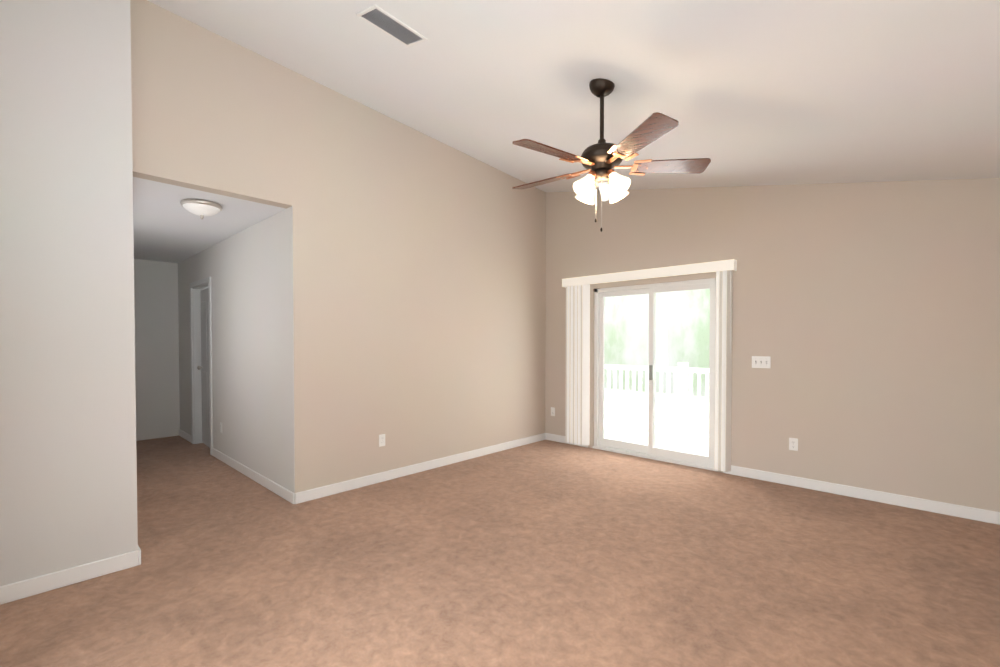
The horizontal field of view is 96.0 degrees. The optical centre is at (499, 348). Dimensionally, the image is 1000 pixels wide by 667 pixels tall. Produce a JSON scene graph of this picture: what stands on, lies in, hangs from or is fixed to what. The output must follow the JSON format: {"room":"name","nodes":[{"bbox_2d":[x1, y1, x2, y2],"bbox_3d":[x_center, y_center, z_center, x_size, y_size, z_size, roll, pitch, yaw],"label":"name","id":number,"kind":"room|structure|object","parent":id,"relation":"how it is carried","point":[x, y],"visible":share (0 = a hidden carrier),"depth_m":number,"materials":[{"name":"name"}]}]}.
{"room":"empty living room","nodes":[
{"label":"empty living room","id":0,"kind":"room"},
{"bbox_2d":[0,0,137,585],"bbox_3d":[-2.281,-0.846,2.283,1.296,4.300,0.705,1,1,43],"label":"wall","id":1,"kind":"structure","parent":0,"point":[68,477],"depth_m":2.46,"materials":[{"name":"paint"}]},
{"bbox_2d":[0,549,139,604],"bbox_3d":[-2.368,1.255,2.486,0.014,0.092,0.540,1,1,43],"label":"baseboard","id":2,"kind":"structure","parent":1,"relation":"attached to","point":[15,591],"depth_m":2.47,"materials":[{"name":"white wood"}]},
{"bbox_2d":[134,259,177,440],"bbox_3d":[-4.974,-0.135,6.060,0.120,2.750,1.020,1,1,43],"label":"wall","id":3,"kind":"structure","parent":0,"point":[155,282],"depth_m":6.22,"materials":[{"name":"paint"}]},
{"bbox_2d":[178,206,294,494],"bbox_3d":[-3.135,-0.120,5.131,4.073,2.750,0.120,1,1,43],"label":"wall","id":4,"kind":"structure","parent":0,"point":[249,271],"depth_m":4.38,"materials":[{"name":"paint"}]},
{"bbox_2d":[179,429,190,441],"bbox_3d":[-4.317,1.192,6.176,0.710,0.092,0.014,1,1,43],"label":"baseboard","id":5,"kind":"structure","parent":4,"relation":"attached to","point":[183,434],"depth_m":6.18,"materials":[{"name":"white wood"}]},
{"bbox_2d":[190,277,212,454],"bbox_3d":[-3.677,0.197,5.635,0.920,2.100,0.138,1,1,43],"label":"door frame","id":6,"kind":"structure","parent":4,"relation":"attached to","point":[195,363],"depth_m":5.87,"materials":[{"name":"white wood"}]},
{"bbox_2d":[197,288,209,447],"bbox_3d":[-3.663,0.236,5.653,0.770,1.998,0.093,1,1,43],"label":"hall door","id":7,"kind":"structure","parent":4,"relation":"in","point":[204,367],"depth_m":5.74,"materials":[{"name":"grey wood"}]},
{"bbox_2d":[212,448,291,502],"bbox_3d":[-2.543,1.220,4.506,2.280,0.092,0.018,1,1,43],"label":"baseboard","id":8,"kind":"structure","parent":4,"relation":"attached to","point":[267,483],"depth_m":4.30,"materials":[{"name":"white wood"}]},
{"bbox_2d":[130,0,545,492],"bbox_3d":[-0.945,-0.885,4.558,0.120,4.300,4.680,1,1,43],"label":"wall","id":9,"kind":"structure","parent":0,"point":[419,286],"depth_m":4.16,"materials":[{"name":"paint"}]},
{"bbox_2d":[379,434,384,446],"bbox_3d":[-1.126,0.873,4.302,0.009,0.115,0.070,1,1,43],"label":"electrical outlet","id":10,"kind":"object","parent":9,"relation":"attached to","point":[381,439],"visible":1,"depth_m":4.30,"materials":[{"name":"white plastic"}]},
{"bbox_2d":[292,433,543,503],"bbox_3d":[-0.536,1.213,4.931,0.018,0.092,3.389,1,1,43],"label":"baseboard","id":11,"kind":"structure","parent":9,"relation":"attached to","point":[299,497],"depth_m":4.46,"materials":[{"name":"white wood"}]},
{"bbox_2d":[0,436,999,666],"bbox_3d":[-0.848,1.322,4.147,8.543,0.100,5.200,1,1,43],"label":"floor","id":12,"kind":"structure","parent":0,"point":[546,553],"depth_m":2.56,"materials":[{"name":"carpet"}]},
{"bbox_2d":[133,0,999,262],"bbox_3d":[-2.117,-1.932,2.745,8.543,1.588,8.900,1,1,43],"label":"ceiling","id":13,"kind":"structure","parent":0,"point":[764,92],"depth_m":2.81,"materials":[{"name":"paint"}]},
{"bbox_2d":[180,199,221,218],"bbox_3d":[-2.400,-1.107,3.622,0.284,0.125,0.284,1,1,43],"label":"hall light","id":14,"kind":"object","parent":13,"relation":"attached to","point":[201,207],"visible":1,"depth_m":3.55,"materials":[{"name":"white glass"}]},
{"bbox_2d":[356,5,427,46],"bbox_3d":[-0.631,-1.892,2.646,0.207,0.070,0.361,1,1,43],"label":"ceiling vent","id":15,"kind":"object","parent":13,"relation":"in","point":[379,18],"visible":1,"depth_m":2.63,"materials":[{"name":"white metal"}]},
{"bbox_2d":[512,78,710,231],"bbox_3d":[0.615,-1.225,2.880,1.267,0.972,1.290,1,1,43],"label":"ceiling fan","id":16,"kind":"object","parent":13,"relation":"hanging from","point":[600,159],"visible":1,"depth_m":2.80,"materials":[{"name":"brown wood"}]},
{"bbox_2d":[545,178,999,511],"bbox_3d":[2.289,-0.886,4.643,4.709,4.300,0.120,1,1,43],"label":"wall","id":17,"kind":"structure","parent":0,"point":[866,317],"depth_m":3.92,"materials":[{"name":"paint"}]},
{"bbox_2d":[551,407,554,415],"bbox_3d":[0.713,0.846,6.070,0.070,0.115,0.009,1,1,43],"label":"electrical outlet","id":18,"kind":"object","parent":17,"relation":"attached to","point":[552,411],"visible":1,"depth_m":6.07,"materials":[{"name":"white plastic"}]},
{"bbox_2d":[544,433,587,446],"bbox_3d":[0.879,1.196,5.915,0.650,0.092,0.014,1,1,43],"label":"baseboard","id":19,"kind":"structure","parent":17,"relation":"attached to","point":[547,436],"depth_m":6.02,"materials":[{"name":"white wood"}]},
{"bbox_2d":[562,259,736,471],"bbox_3d":[1.582,0.162,5.170,2.050,2.115,0.100,1,1,43],"label":"vertical blinds","id":20,"kind":"object","parent":17,"relation":"attached to","point":[577,406],"visible":1,"depth_m":5.21,"materials":[{"name":"white plastic"}]},
{"bbox_2d":[594,278,715,467],"bbox_3d":[1.746,0.255,5.179,1.480,2.000,0.153,1,1,43],"label":"sliding glass door","id":21,"kind":"structure","parent":17,"relation":"in","point":[650,448],"depth_m":5.16,"materials":[{"name":"white plastic"}]},
{"bbox_2d":[593,446,716,470],"bbox_3d":[1.707,1.240,5.153,1.480,0.030,0.019,1,1,43],"label":"sill","id":22,"kind":"structure","parent":17,"relation":"attached to","point":[659,459],"depth_m":5.08,"materials":[{"name":"white plastic"}]},
{"bbox_2d":[752,356,770,367],"bbox_3d":[2.520,0.128,4.347,0.162,0.115,0.019,1,1,43],"label":"light switch","id":23,"kind":"object","parent":17,"relation":"attached to","point":[761,361],"visible":1,"depth_m":4.35,"materials":[{"name":"white plastic"}]},
{"bbox_2d":[789,438,797,450],"bbox_3d":[2.723,0.884,4.176,0.070,0.115,0.009,1,1,43],"label":"electrical outlet","id":24,"kind":"object","parent":17,"relation":"attached to","point":[793,443],"visible":1,"depth_m":4.17,"materials":[{"name":"white plastic"}]},
{"bbox_2d":[723,465,999,524],"bbox_3d":[3.066,1.231,3.855,2.160,0.092,0.014,1,1,43],"label":"baseboard","id":25,"kind":"structure","parent":17,"relation":"attached to","point":[972,513],"depth_m":3.77,"materials":[{"name":"white wood"}]},
{"label":"outside","id":26,"kind":"structure","parent":0,"visible":0},
{"bbox_2d":[604,426,708,455],"bbox_3d":[2.676,1.322,5.367,10.000,0.100,1.350,1,1,43],"label":"deck","id":27,"kind":"object","parent":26,"point":[659,437],"depth_m":6.18,"materials":[{"name":"white wood"}]},
{"bbox_2d":[604,362,708,440],"bbox_3d":[3.031,0.730,5.744,10.016,1.070,0.100,1,1,43],"label":"railing","id":28,"kind":"object","parent":27,"relation":"on","point":[684,431],"depth_m":6.34,"materials":[{"name":"white"}]},
{"bbox_2d":[604,388,708,440],"bbox_3d":[4.984,1.535,9.277,26.000,0.100,7.500,1,1,43],"label":"ground","id":29,"kind":"structure","parent":26,"point":[702,420],"depth_m":10.39,"materials":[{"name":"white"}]},
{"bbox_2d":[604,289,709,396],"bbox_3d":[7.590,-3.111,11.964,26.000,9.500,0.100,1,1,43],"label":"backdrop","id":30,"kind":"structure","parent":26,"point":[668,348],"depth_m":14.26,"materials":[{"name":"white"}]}
]}

